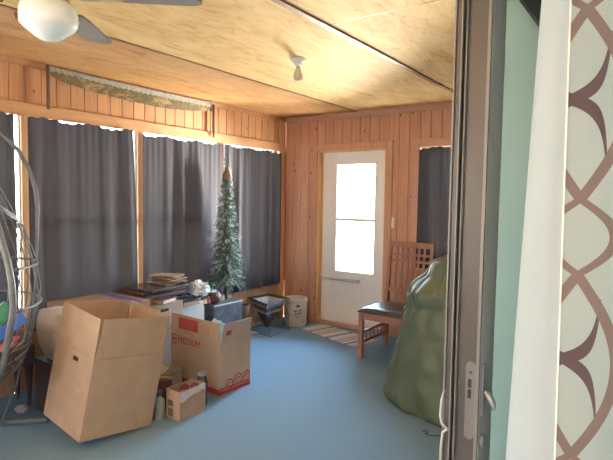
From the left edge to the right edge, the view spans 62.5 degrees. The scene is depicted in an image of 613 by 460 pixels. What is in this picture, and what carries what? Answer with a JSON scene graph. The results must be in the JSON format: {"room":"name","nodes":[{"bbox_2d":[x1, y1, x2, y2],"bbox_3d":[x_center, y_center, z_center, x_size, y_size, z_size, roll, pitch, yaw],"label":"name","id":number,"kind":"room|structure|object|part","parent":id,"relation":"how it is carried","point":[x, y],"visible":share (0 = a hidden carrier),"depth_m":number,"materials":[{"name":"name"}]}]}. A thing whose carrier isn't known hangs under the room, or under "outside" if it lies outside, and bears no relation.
{"room":"sunroom","nodes":[
{"label":"sunroom","id":0,"kind":"room"},
{"bbox_2d":[0,61,285,396],"bbox_3d":[-2.399,-0.004,3.426,0.130,2.454,7.355,3,4,36],"label":"wall","id":1,"kind":"structure","parent":0,"point":[20,83],"depth_m":4.35,"materials":[{"name":"brown wood"}]},
{"bbox_2d":[0,111,19,327],"bbox_3d":[-2.341,-0.013,3.298,0.042,1.609,0.875,3,4,36],"label":"curtain","id":2,"kind":"object","parent":1,"relation":"hanging from","point":[7,153],"visible":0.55,"depth_m":3.59,"materials":[{"name":"fabric"}]},
{"bbox_2d":[17,115,22,325],"bbox_3d":[-2.397,-0.053,3.354,0.023,1.580,0.947,3,4,36],"label":"window","id":3,"kind":"structure","parent":1,"relation":"in","point":[18,157],"depth_m":3.72,"materials":[{"name":"white paint"}]},
{"bbox_2d":[20,115,30,328],"bbox_3d":[-2.076,-0.048,3.743,0.022,1.575,0.060,3,4,36],"label":"trim","id":4,"kind":"structure","parent":1,"relation":"attached to","point":[23,119],"depth_m":3.72,"materials":[{"name":"brown wood"}]},
{"bbox_2d":[27,116,137,331],"bbox_3d":[-1.765,-0.058,4.096,0.044,1.601,0.935,3,4,36],"label":"curtain","id":5,"kind":"object","parent":1,"relation":"hanging from","point":[84,174],"visible":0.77,"depth_m":4.05,"materials":[{"name":"fabric"}]},
{"bbox_2d":[46,65,214,136],"bbox_3d":[-1.457,-1.093,4.489,0.059,0.350,1.723,3,4,36],"label":"saw","id":6,"kind":"object","parent":1,"relation":"attached to","point":[131,93],"visible":1,"depth_m":4.36,"materials":[{"name":"painted steel"},{"name":"dark wood"}]},
{"bbox_3d":[-1.939,-1.071,3.792,0.028,0.325,0.028,3,4,36],"label":"saw handle","id":7,"kind":"part","parent":6,"relation":"part of","materials":[{"name":"brown wood"}]},
{"bbox_3d":[-1.454,-1.177,4.483,0.003,0.117,1.675,3,4,36],"label":"painted blade","id":8,"kind":"part","parent":6,"relation":"part of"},
{"bbox_3d":[-0.949,-1.115,5.168,0.028,0.330,0.028,3,4,36],"label":"saw handle","id":9,"kind":"part","parent":6,"relation":"part of","materials":[{"name":"brown wood"}]},
{"bbox_2d":[133,131,135,190],"bbox_3d":[-1.813,-0.092,4.165,0.023,1.580,0.935,3,4,36],"label":"window","id":10,"kind":"structure","parent":1,"relation":"in","point":[134,132],"depth_m":4.50,"materials":[{"name":"white glass"}]},
{"bbox_2d":[0,99,279,150],"bbox_3d":[-2.399,-0.860,3.228,0.020,0.097,7.100,3,4,36],"label":"trim","id":11,"kind":"structure","parent":1,"relation":"attached to","point":[6,106],"depth_m":4.35,"materials":[{"name":"brown wood"}]},
{"bbox_2d":[137,132,143,283],"bbox_3d":[-1.496,-0.087,4.548,0.022,1.575,0.060,3,4,36],"label":"trim","id":12,"kind":"structure","parent":1,"relation":"attached to","point":[139,134],"depth_m":4.53,"materials":[{"name":"brown wood"}]},
{"bbox_2d":[0,54,286,121],"bbox_3d":[-2.355,-1.201,3.263,0.018,0.045,7.235,3,4,36],"label":"trim","id":13,"kind":"structure","parent":1,"relation":"attached to","point":[6,58],"depth_m":4.37,"materials":[{"name":"brown wood"}]},
{"bbox_2d":[143,134,221,298],"bbox_3d":[-1.175,-0.085,4.916,0.057,1.597,0.983,3,4,36],"label":"curtain","id":14,"kind":"object","parent":1,"relation":"hanging from","point":[182,179],"visible":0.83,"depth_m":4.84,"materials":[{"name":"fabric"}]},
{"bbox_2d":[204,141,217,144],"bbox_3d":[-1.230,-0.131,4.974,0.023,1.580,0.947,3,4,36],"label":"window","id":15,"kind":"structure","parent":1,"relation":"in","point":[205,142],"depth_m":5.24,"materials":[{"name":"white glass"}]},
{"bbox_2d":[219,143,223,290],"bbox_3d":[-0.909,-0.127,5.363,0.022,1.575,0.060,3,4,36],"label":"trim","id":16,"kind":"structure","parent":1,"relation":"attached to","point":[219,143],"depth_m":5.33,"materials":[{"name":"brown wood"}]},
{"bbox_2d":[223,144,278,244],"bbox_3d":[-0.637,-0.172,5.798,0.023,1.580,0.969,3,4,36],"label":"window","id":17,"kind":"structure","parent":1,"relation":"in","point":[235,146],"depth_m":5.77,"materials":[{"name":"white paint"}]},
{"bbox_2d":[223,144,281,294],"bbox_3d":[-0.591,-0.124,5.730,0.060,1.595,0.968,3,4,36],"label":"curtain","id":18,"kind":"object","parent":1,"relation":"hanging from","point":[256,175],"visible":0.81,"depth_m":5.76,"materials":[{"name":"fabric"}]},
{"bbox_2d":[277,121,285,317],"bbox_3d":[-0.310,-0.115,6.199,0.022,2.409,0.100,3,4,36],"label":"trim","id":19,"kind":"structure","parent":1,"relation":"attached to","point":[282,125],"depth_m":6.20,"materials":[{"name":"brown wood"}]},
{"bbox_2d":[0,316,441,459],"bbox_3d":[-0.960,1.336,2.458,3.460,0.060,7.360,3,4,36],"label":"floor","id":20,"kind":"structure","parent":0,"point":[308,395],"depth_m":3.32,"materials":[{"name":"blue carpet"}]},
{"bbox_2d":[15,404,27,412],"bbox_3d":[-1.932,1.207,3.424,0.092,0.049,0.084,3,4,36],"label":"tissue","id":21,"kind":"object","parent":20,"relation":"on","point":[20,408],"visible":1,"depth_m":3.40,"materials":[{"name":"white paper"}]},
{"bbox_2d":[0,131,48,424],"bbox_3d":[-2.062,0.197,2.737,1.024,2.142,1.250,3,4,36],"label":"egg chair","id":22,"kind":"object","parent":20,"relation":"on","point":[12,358],"visible":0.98,"depth_m":2.89,"materials":[{"name":"grey wicker"}]},
{"bbox_2d":[0,301,9,325],"bbox_3d":[-1.701,0.492,2.728,0.230,0.204,0.040,-2,4,-36],"label":"cushion","id":23,"kind":"object","parent":22,"relation":"in","point":[4,307],"visible":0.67,"depth_m":2.74,"materials":[{"name":"green fabric"}]},
{"bbox_2d":[0,336,19,350],"bbox_3d":[-1.647,0.635,2.783,0.068,0.093,0.124,4,5,44],"label":"cloth","id":24,"kind":"object","parent":22,"relation":"in","point":[13,337],"visible":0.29,"depth_m":2.78,"materials":[{"name":"red fabric"}]},
{"bbox_2d":[0,312,26,341],"bbox_3d":[-1.641,0.540,2.775,0.196,0.168,0.036,-2,4,-36],"label":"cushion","id":25,"kind":"object","parent":22,"relation":"in","point":[23,319],"visible":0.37,"depth_m":2.78,"materials":[{"name":"blue fabric"}]},
{"bbox_2d":[0,328,30,382],"bbox_3d":[-1.997,0.769,2.807,0.826,0.287,0.824,3,4,36],"label":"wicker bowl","id":26,"kind":"object","parent":22,"relation":"on","point":[12,358],"depth_m":2.79,"materials":[{"name":"brown wicker"}]},
{"bbox_2d":[14,343,34,405],"bbox_3d":[-2.071,1.007,3.477,0.240,0.440,0.300,3,4,36],"label":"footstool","id":27,"kind":"object","parent":20,"relation":"on","point":[29,360],"visible":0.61,"depth_m":3.51,"materials":[{"name":"wood"}]},
{"bbox_3d":[-2.074,1.073,3.624,0.059,0.292,0.059,3,4,36],"label":"leg","id":28,"kind":"part","parent":27,"relation":"part of","materials":[{"name":"brown wood"}]},
{"bbox_3d":[-1.936,1.081,3.525,0.059,0.292,0.059,3,4,36],"label":"leg","id":29,"kind":"part","parent":27,"relation":"part of","materials":[{"name":"brown wood"}]},
{"bbox_2d":[34,355,52,412],"bbox_3d":[-1.707,1.052,3.482,0.240,0.362,0.220,3,4,36],"label":"crate","id":30,"kind":"object","parent":20,"relation":"on","point":[43,365],"visible":0.34,"depth_m":3.41,"materials":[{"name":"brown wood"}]},
{"bbox_3d":[-1.704,0.877,3.471,0.240,0.012,0.220,3,4,36],"label":"crate lid","id":31,"kind":"part","parent":30,"relation":"part of","materials":[{"name":"brown wood"}]},
{"bbox_2d":[36,306,62,359],"bbox_3d":[-1.691,0.701,3.455,0.318,0.335,0.211,3,4,36],"label":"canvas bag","id":32,"kind":"object","parent":30,"relation":"on","point":[48,319],"visible":0.44,"depth_m":3.37,"materials":[{"name":"fabric"}]},
{"bbox_2d":[47,292,149,317],"bbox_3d":[-1.592,0.875,3.893,0.520,0.670,0.545,3,4,36],"label":"carton","id":33,"kind":"object","parent":20,"relation":"on","point":[109,295],"visible":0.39,"depth_m":3.94,"materials":[{"name":"cardboard"}]},
{"bbox_2d":[43,300,169,442],"bbox_3d":[-1.249,0.847,3.183,0.532,0.815,0.592,3,4,36],"label":"carton","id":34,"kind":"object","parent":20,"relation":"on","point":[106,369],"visible":1,"depth_m":3.03,"materials":[{"name":"cardboard"}]},
{"bbox_2d":[153,390,164,419],"bbox_3d":[-0.983,1.159,3.361,0.076,0.183,0.076,3,4,36],"label":"bottle","id":35,"kind":"object","parent":20,"relation":"on","point":[159,407],"visible":0.88,"depth_m":3.33,"materials":[{"name":"plastic"}]},
{"bbox_2d":[157,376,172,408],"bbox_3d":[-1.001,1.122,3.548,0.125,0.233,0.125,3,4,36],"label":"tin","id":36,"kind":"object","parent":20,"relation":"on","point":[165,382],"visible":0.48,"depth_m":3.50,"materials":[{"name":"brown metal"}]},
{"bbox_2d":[150,299,182,364],"bbox_3d":[-1.344,0.890,4.282,0.471,0.600,0.355,3,4,36],"label":"carton","id":37,"kind":"object","parent":20,"relation":"on","point":[177,306],"visible":0.19,"depth_m":4.17,"materials":[{"name":"grey cardboard"}]},
{"bbox_2d":[114,289,187,299],"bbox_3d":[-1.325,0.535,4.335,0.406,0.030,0.460,3,4,32],"label":"portfolio","id":38,"kind":"object","parent":37,"relation":"on","point":[166,294],"visible":0.51,"depth_m":4.19,"materials":[{"name":"leather"}]},
{"bbox_2d":[119,287,184,295],"bbox_3d":[-1.330,0.506,4.361,0.376,0.022,0.420,4,5,41],"label":"portfolio","id":39,"kind":"object","parent":38,"relation":"on","point":[142,293],"visible":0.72,"depth_m":4.21,"materials":[{"name":"leather"}]},
{"bbox_2d":[123,282,191,292],"bbox_3d":[-1.287,0.484,4.385,0.366,0.018,0.450,3,4,30],"label":"portfolio","id":40,"kind":"object","parent":39,"relation":"on","point":[147,287],"visible":0.78,"depth_m":4.28,"materials":[{"name":"leather"}]},
{"bbox_2d":[145,281,185,285],"bbox_3d":[-1.246,0.461,4.496,0.251,0.015,0.271,3,4,30],"label":"newspaper","id":41,"kind":"object","parent":40,"relation":"on","point":[150,282],"visible":0.4,"depth_m":4.41,"materials":[{"name":"brown paper"}]},
{"bbox_2d":[151,279,187,283],"bbox_3d":[-1.230,0.446,4.496,0.251,0.015,0.250,4,5,44],"label":"newspaper","id":42,"kind":"object","parent":41,"relation":"on","point":[180,280],"visible":0.55,"depth_m":4.40,"materials":[{"name":"brown paper"}]},
{"bbox_2d":[148,277,187,281],"bbox_3d":[-1.234,0.430,4.511,0.251,0.015,0.231,2,4,21],"label":"newspaper","id":43,"kind":"object","parent":42,"relation":"on","point":[171,280],"visible":0.29,"depth_m":4.42,"materials":[{"name":"brown paper"}]},
{"bbox_2d":[149,276,185,279],"bbox_3d":[-1.236,0.416,4.487,0.251,0.015,0.211,3,4,36],"label":"newspaper","id":44,"kind":"object","parent":43,"relation":"on","point":[163,278],"visible":0.56,"depth_m":4.42,"materials":[{"name":"brown paper"}]},
{"bbox_2d":[149,273,184,277],"bbox_3d":[-1.239,0.400,4.501,0.251,0.015,0.191,2,4,18],"label":"newspaper","id":45,"kind":"object","parent":44,"relation":"on","point":[173,275],"visible":1,"depth_m":4.49,"materials":[{"name":"brown paper"}]},
{"bbox_2d":[150,296,175,304],"bbox_3d":[-1.234,0.578,4.197,0.240,0.035,0.170,2,4,21],"label":"book","id":46,"kind":"object","parent":37,"relation":"on","point":[165,300],"visible":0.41,"depth_m":4.12,"materials":[{"name":"paper"}]},
{"bbox_2d":[160,364,181,384],"bbox_3d":[-1.113,1.127,3.938,0.200,0.176,0.201,3,4,36],"label":"carton","id":47,"kind":"object","parent":20,"relation":"on","point":[175,372],"visible":0.38,"depth_m":3.91,"materials":[{"name":"brown cardboard"}]},
{"bbox_2d":[166,379,204,421],"bbox_3d":[-0.819,1.148,3.433,0.138,0.203,0.229,3,4,36],"label":"box","id":48,"kind":"object","parent":20,"relation":"on","point":[180,406],"visible":1,"depth_m":3.37,"materials":[{"name":"cardboard"}]},
{"bbox_2d":[168,399,172,416],"bbox_3d":[-0.904,1.183,3.356,0.050,0.110,0.001,3,4,36],"label":"print","id":49,"kind":"object","parent":48,"relation":"attached to","point":[170,401],"depth_m":3.36},
{"bbox_3d":[-0.819,1.179,3.437,0.115,0.128,0.207,3,4,36],"label":"paper stack","id":50,"kind":"object","parent":48,"relation":"in","visible":0},
{"bbox_2d":[180,384,188,389],"bbox_3d":[-0.826,1.078,3.428,0.060,0.060,0.059,3,4,36],"label":"bauble","id":51,"kind":"object","parent":50,"relation":"on","point":[184,386],"visible":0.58,"depth_m":3.41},
{"bbox_2d":[172,296,203,318],"bbox_3d":[-1.171,0.905,4.569,0.380,0.541,0.290,3,4,36],"label":"carton","id":52,"kind":"object","parent":20,"relation":"on","point":[196,311],"visible":0.16,"depth_m":4.49,"materials":[{"name":"cardboard"}]},
{"bbox_2d":[176,295,200,300],"bbox_3d":[-1.065,0.621,4.565,0.200,0.028,0.120,3,4,36],"label":"book","id":53,"kind":"object","parent":52,"relation":"on","point":[184,297],"visible":0.77,"depth_m":4.55,"materials":[{"name":"paper"}]},
{"bbox_2d":[188,279,210,296],"bbox_3d":[-0.987,0.523,4.602,0.211,0.156,0.196,1,3,2],"label":"plastic bag","id":54,"kind":"object","parent":53,"relation":"on","point":[198,288],"visible":0.98,"depth_m":4.55,"materials":[{"name":"white plastic"}]},
{"bbox_2d":[183,299,199,306],"bbox_3d":[-1.017,0.630,4.383,0.070,0.035,0.185,3,4,36],"label":"hardback","id":55,"kind":"object","parent":52,"relation":"on","point":[189,302],"visible":0.75,"depth_m":4.37,"materials":[{"name":"beige paper"}]},
{"bbox_2d":[197,371,207,405],"bbox_3d":[-0.742,1.123,3.579,0.080,0.235,0.080,3,4,36],"label":"glass jar","id":56,"kind":"object","parent":20,"relation":"on","point":[200,373],"visible":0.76,"depth_m":3.59,"materials":[{"name":"clear glass"}]},
{"bbox_3d":[-0.740,1.016,3.573,0.064,0.021,0.064,3,4,36],"label":"jar lid","id":57,"kind":"part","parent":56,"relation":"part of","materials":[{"name":"grey metal"}]},
{"bbox_2d":[171,312,261,395],"bbox_3d":[-0.715,0.940,4.093,0.618,0.543,0.496,3,4,36],"label":"box","id":58,"kind":"object","parent":20,"relation":"on","point":[196,346],"visible":1,"depth_m":3.88,"materials":[{"name":"cardboard"}]},
{"bbox_3d":[-0.912,0.747,3.937,0.260,0.100,0.001,4,4,38],"label":"red panel","id":59,"kind":"part","parent":58,"relation":"part of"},
{"bbox_2d":[211,318,224,342],"bbox_3d":[-0.696,0.837,3.981,0.297,0.262,0.226,3,4,36],"label":"plastic bag","id":60,"kind":"object","parent":58,"relation":"in","point":[215,320],"visible":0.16,"depth_m":3.95,"materials":[{"name":"white plastic"}]},
{"bbox_2d":[204,298,242,323],"bbox_3d":[-0.812,0.930,4.962,0.136,0.455,0.405,3,4,36],"label":"box","id":61,"kind":"object","parent":20,"relation":"on","point":[227,311],"visible":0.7,"depth_m":4.90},
{"bbox_2d":[207,289,220,303],"bbox_3d":[-0.885,0.637,4.839,0.137,0.141,0.128,1,3,-6],"label":"ornament ball","id":62,"kind":"object","parent":61,"relation":"on","point":[214,297],"visible":0.94,"depth_m":4.79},
{"bbox_3d":[-0.809,0.716,4.949,0.134,0.025,0.405,3,4,36],"label":"box lid","id":63,"kind":"part","parent":61,"relation":"part of","materials":[{"name":"grey cardboard"}]},
{"bbox_2d":[208,166,245,299],"bbox_3d":[-0.803,0.247,5.121,0.378,1.795,0.449,4,5,41],"label":"tree","id":64,"kind":"object","parent":20,"relation":"on","point":[226,252],"visible":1,"depth_m":5.08,"materials":[{"name":"plant"}]},
{"bbox_2d":[242,303,249,319],"bbox_3d":[-0.682,0.962,5.323,0.172,0.349,0.172,3,4,36],"label":"wicker basket","id":65,"kind":"object","parent":20,"relation":"on","point":[245,307],"visible":0.26,"depth_m":5.26,"materials":[{"name":"brown wicker"}]},
{"bbox_2d":[248,293,289,336],"bbox_3d":[-0.430,0.942,5.618,0.447,0.366,0.431,4,5,44],"label":"planter","id":66,"kind":"object","parent":20,"relation":"on","point":[267,306],"visible":1,"depth_m":5.60,"materials":[{"name":"metal"}]},
{"bbox_2d":[284,295,307,326],"bbox_3d":[-0.127,0.948,5.916,0.288,0.324,0.288,3,4,36],"label":"stoneware crock","id":67,"kind":"object","parent":20,"relation":"on","point":[296,306],"visible":0.89,"depth_m":5.80,"materials":[{"name":"beige ceramic"}]},
{"bbox_2d":[300,324,377,346],"bbox_3d":[0.331,1.138,5.515,0.360,0.010,0.904,-2,4,-37],"label":"rag rug","id":68,"kind":"object","parent":20,"relation":"on","point":[339,335],"visible":0.87,"depth_m":5.50,"materials":[{"name":"beige fabric"}]},
{"bbox_2d":[357,241,434,357],"bbox_3d":[0.859,0.663,4.797,0.503,1.060,0.630,3,4,36],"label":"dining chair","id":69,"kind":"object","parent":20,"relation":"on","point":[386,312],"visible":0.68,"depth_m":4.91,"materials":[{"name":"brown wood"}]},
{"bbox_3d":[0.511,0.978,4.718,0.042,0.430,0.042,3,4,36],"label":"leg","id":70,"kind":"part","parent":69,"relation":"part of","materials":[{"name":"brown wood"}]},
{"bbox_2d":[357,301,405,318],"bbox_3d":[0.824,0.737,4.753,0.503,0.056,0.512,3,4,36],"label":"seat cushion","id":71,"kind":"object","parent":69,"relation":"on","point":[383,309],"depth_m":4.63,"materials":[{"name":"black leather"}]},
{"bbox_3d":[0.840,0.797,4.780,0.467,0.065,0.524,3,4,36],"label":"seat frame","id":72,"kind":"part","parent":69,"relation":"part of","materials":[{"name":"brown wood"}]},
{"bbox_3d":[0.830,0.643,5.134,0.034,1.060,0.115,3,4,36],"label":"post","id":73,"kind":"part","parent":69,"relation":"part of","materials":[{"name":"brown wood"}]},
{"bbox_3d":[1.000,0.604,4.988,0.409,0.040,0.025,3,4,36],"label":"rail","id":74,"kind":"part","parent":69,"relation":"part of","materials":[{"name":"brown wood"}]},
{"bbox_3d":[1.026,0.310,5.001,0.409,0.025,0.019,3,4,36],"label":"cross rail","id":75,"kind":"part","parent":69,"relation":"part of","materials":[{"name":"brown wood"}]},
{"bbox_3d":[1.032,0.248,5.004,0.409,0.020,0.017,3,4,36],"label":"cross rail","id":76,"kind":"part","parent":69,"relation":"part of","materials":[{"name":"brown wood"}]},
{"bbox_3d":[1.041,0.150,5.008,0.409,0.055,0.028,3,4,36],"label":"rail","id":77,"kind":"part","parent":69,"relation":"part of","materials":[{"name":"brown wood"}]},
{"bbox_3d":[1.189,0.664,4.877,0.034,1.060,0.115,3,4,36],"label":"post","id":78,"kind":"part","parent":69,"relation":"part of","materials":[{"name":"brown wood"}]},
{"bbox_2d":[383,254,447,427],"bbox_3d":[1.182,0.675,3.648,1.025,1.179,1.236,-2,4,-37],"label":"bag","id":79,"kind":"object","parent":20,"relation":"on","point":[415,375],"visible":0.32,"depth_m":3.48,"materials":[{"name":"green fabric"}]},
{"bbox_2d":[0,0,455,117],"bbox_3d":[-1.007,-1.195,2.307,3.600,0.100,7.540,3,4,36],"label":"ceiling","id":80,"kind":"structure","parent":0,"point":[256,40],"depth_m":3.38,"materials":[{"name":"brown wood"}]},
{"bbox_2d":[0,0,201,43],"bbox_3d":[-0.865,-0.871,1.690,0.766,0.468,0.766,4,5,41],"label":"ceiling fan","id":81,"kind":"object","parent":80,"relation":"hanging from","point":[47,20],"visible":1,"depth_m":1.67,"materials":[{"name":"grey metal"}]},
{"bbox_3d":[-0.945,-0.735,1.674,0.047,0.074,0.014,-1,4,-27],"label":"pull chain","id":82,"kind":"part","parent":81,"relation":"part of","materials":[{"name":"brown wood"}]},
{"bbox_3d":[-0.867,-0.703,1.700,0.183,0.131,0.183,3,4,36],"label":"glass globe","id":83,"kind":"part","parent":81,"relation":"part of"},
{"bbox_3d":[-0.891,-0.810,2.034,0.135,0.032,0.340,1,3,-4],"label":"fan blade","id":84,"kind":"part","parent":81,"relation":"part of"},
{"bbox_3d":[-0.527,-0.785,1.721,0.340,0.032,0.135,1,3,-4],"label":"fan blade","id":85,"kind":"part","parent":81,"relation":"part of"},
{"bbox_2d":[0,4,356,111],"bbox_3d":[-1.556,-1.173,2.677,0.022,0.006,7.217,3,4,36],"label":"trim","id":86,"kind":"structure","parent":80,"relation":"attached to","point":[1,5],"depth_m":3.75,"materials":[{"name":"brown wood"}]},
{"bbox_2d":[290,57,306,81],"bbox_3d":[-0.060,-1.127,3.565,0.120,0.156,0.120,3,4,36],"label":"bulb","id":87,"kind":"object","parent":80,"relation":"attached to","point":[298,61],"visible":1,"depth_m":3.54,"materials":[{"name":"white glass"}]},
{"bbox_3d":[-0.060,-1.105,3.566,0.066,0.110,0.066,3,4,36],"label":"bulb","id":88,"kind":"part","parent":87,"relation":"part of","materials":[{"name":"white glass"}]},
{"bbox_2d":[271,0,452,93],"bbox_3d":[-0.541,-1.111,1.950,0.036,0.011,7.217,3,4,36],"label":"trim","id":89,"kind":"structure","parent":80,"relation":"attached to","point":[283,3],"depth_m":3.08,"materials":[{"name":"white wood"}]},
{"bbox_2d":[329,0,437,24],"bbox_3d":[0.606,-1.131,2.510,1.172,0.001,0.007,3,4,36],"label":"trim","id":90,"kind":"structure","parent":80,"relation":"attached to","point":[435,0],"depth_m":2.65,"materials":[{"name":"beige wood"}]},
{"bbox_2d":[284,108,451,337],"bbox_3d":[1.163,-0.062,5.322,3.440,2.454,0.125,3,4,36],"label":"wall","id":91,"kind":"structure","parent":0,"point":[402,128],"depth_m":5.72,"materials":[{"name":"brown wood"}]},
{"bbox_2d":[315,147,385,333],"bbox_3d":[0.519,0.108,5.789,0.899,2.040,0.125,3,4,36],"label":"door","id":92,"kind":"structure","parent":91,"relation":"in","point":[340,294],"depth_m":5.88,"materials":[{"name":"white wood"}]},
{"bbox_2d":[310,140,393,335],"bbox_3d":[0.484,0.076,5.729,1.039,2.110,0.020,3,4,36],"label":"trim","id":93,"kind":"structure","parent":91,"relation":"attached to","point":[389,144],"depth_m":5.64,"materials":[{"name":"brown wood"}]},
{"bbox_2d":[287,101,451,123],"bbox_3d":[1.148,-1.251,5.187,3.420,0.065,0.018,3,4,36],"label":"trim","id":94,"kind":"structure","parent":91,"relation":"attached to","point":[443,105],"depth_m":5.48,"materials":[{"name":"brown wood"}]},
{"bbox_2d":[391,217,393,227],"bbox_3d":[0.902,-0.081,5.423,0.080,0.112,0.016,3,4,36],"label":"light switch","id":95,"kind":"object","parent":91,"relation":"attached to","point":[392,219],"visible":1,"depth_m":5.41,"materials":[{"name":"white paint"}]},
{"bbox_2d":[409,137,450,269],"bbox_3d":[1.563,-0.241,4.937,1.160,1.350,0.020,3,4,36],"label":"trim","id":96,"kind":"structure","parent":91,"relation":"attached to","point":[417,144],"depth_m":5.22,"materials":[{"name":"brown wood"}]},
{"bbox_2d":[415,146,450,268],"bbox_3d":[1.526,-0.205,4.920,0.956,1.240,0.024,3,4,36],"label":"curtain","id":97,"kind":"object","parent":91,"relation":"hanging from","point":[434,162],"visible":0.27,"depth_m":5.09,"materials":[{"name":"fabric"}]},
{"bbox_3d":[0.520,0.167,1.335,0.180,2.454,7.360,3,4,36],"label":"wall","id":98,"kind":"structure","parent":0,"visible":0},
{"bbox_2d":[451,0,541,459],"bbox_3d":[0.062,0.394,0.715,0.140,2.060,2.920,3,4,36],"label":"door","id":99,"kind":"structure","parent":98,"relation":"in","point":[501,42],"depth_m":1.09,"materials":[{"name":"grey metal"}]},
{"bbox_2d":[439,0,466,459],"bbox_3d":[0.562,0.358,1.457,0.025,2.000,0.909,3,4,36],"label":"weather stripping","id":100,"kind":"structure","parent":99,"relation":"attached to","point":[445,414],"depth_m":1.07,"materials":[{"name":"grey rubber"}]},
{"bbox_3d":[0.298,0.435,1.098,0.022,0.181,0.012,3,4,36],"label":"pull handle","id":101,"kind":"part","parent":100,"relation":"part of","materials":[{"name":"silver metal"}]},
{"bbox_3d":[0.347,0.362,1.073,0.021,0.169,0.002,3,4,36],"label":"lock plate","id":102,"kind":"part","parent":99,"relation":"part of","materials":[{"name":"metal"}]},
{"bbox_3d":[0.380,0.342,1.084,0.005,0.114,0.025,3,4,36],"label":"lever plate","id":103,"kind":"part","parent":99,"relation":"part of","materials":[{"name":"grey metal"}]},
{"bbox_3d":[0.390,0.362,1.078,0.030,0.039,0.017,3,4,36],"label":"thumb lever","id":104,"kind":"part","parent":99,"relation":"part of","materials":[{"name":"grey metal"}]},
{"bbox_3d":[0.638,0.353,1.466,0.004,1.830,0.765,3,4,36],"label":"pane","id":105,"kind":"part","parent":99,"relation":"part of","materials":[{"name":"green glass"}]},
{"bbox_3d":[0.173,-0.768,0.517,0.121,0.024,3.100,3,4,36],"label":"curtain rod","id":106,"kind":"object","parent":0,"visible":0},
{"bbox_2d":[505,0,612,459],"bbox_3d":[0.653,0.285,1.191,0.231,2.140,0.776,3,4,36],"label":"patterned curtain","id":107,"kind":"object","parent":106,"relation":"hanging from","point":[561,406],"visible":1,"depth_m":0.86,"materials":[{"name":"white fabric"}]}
]}

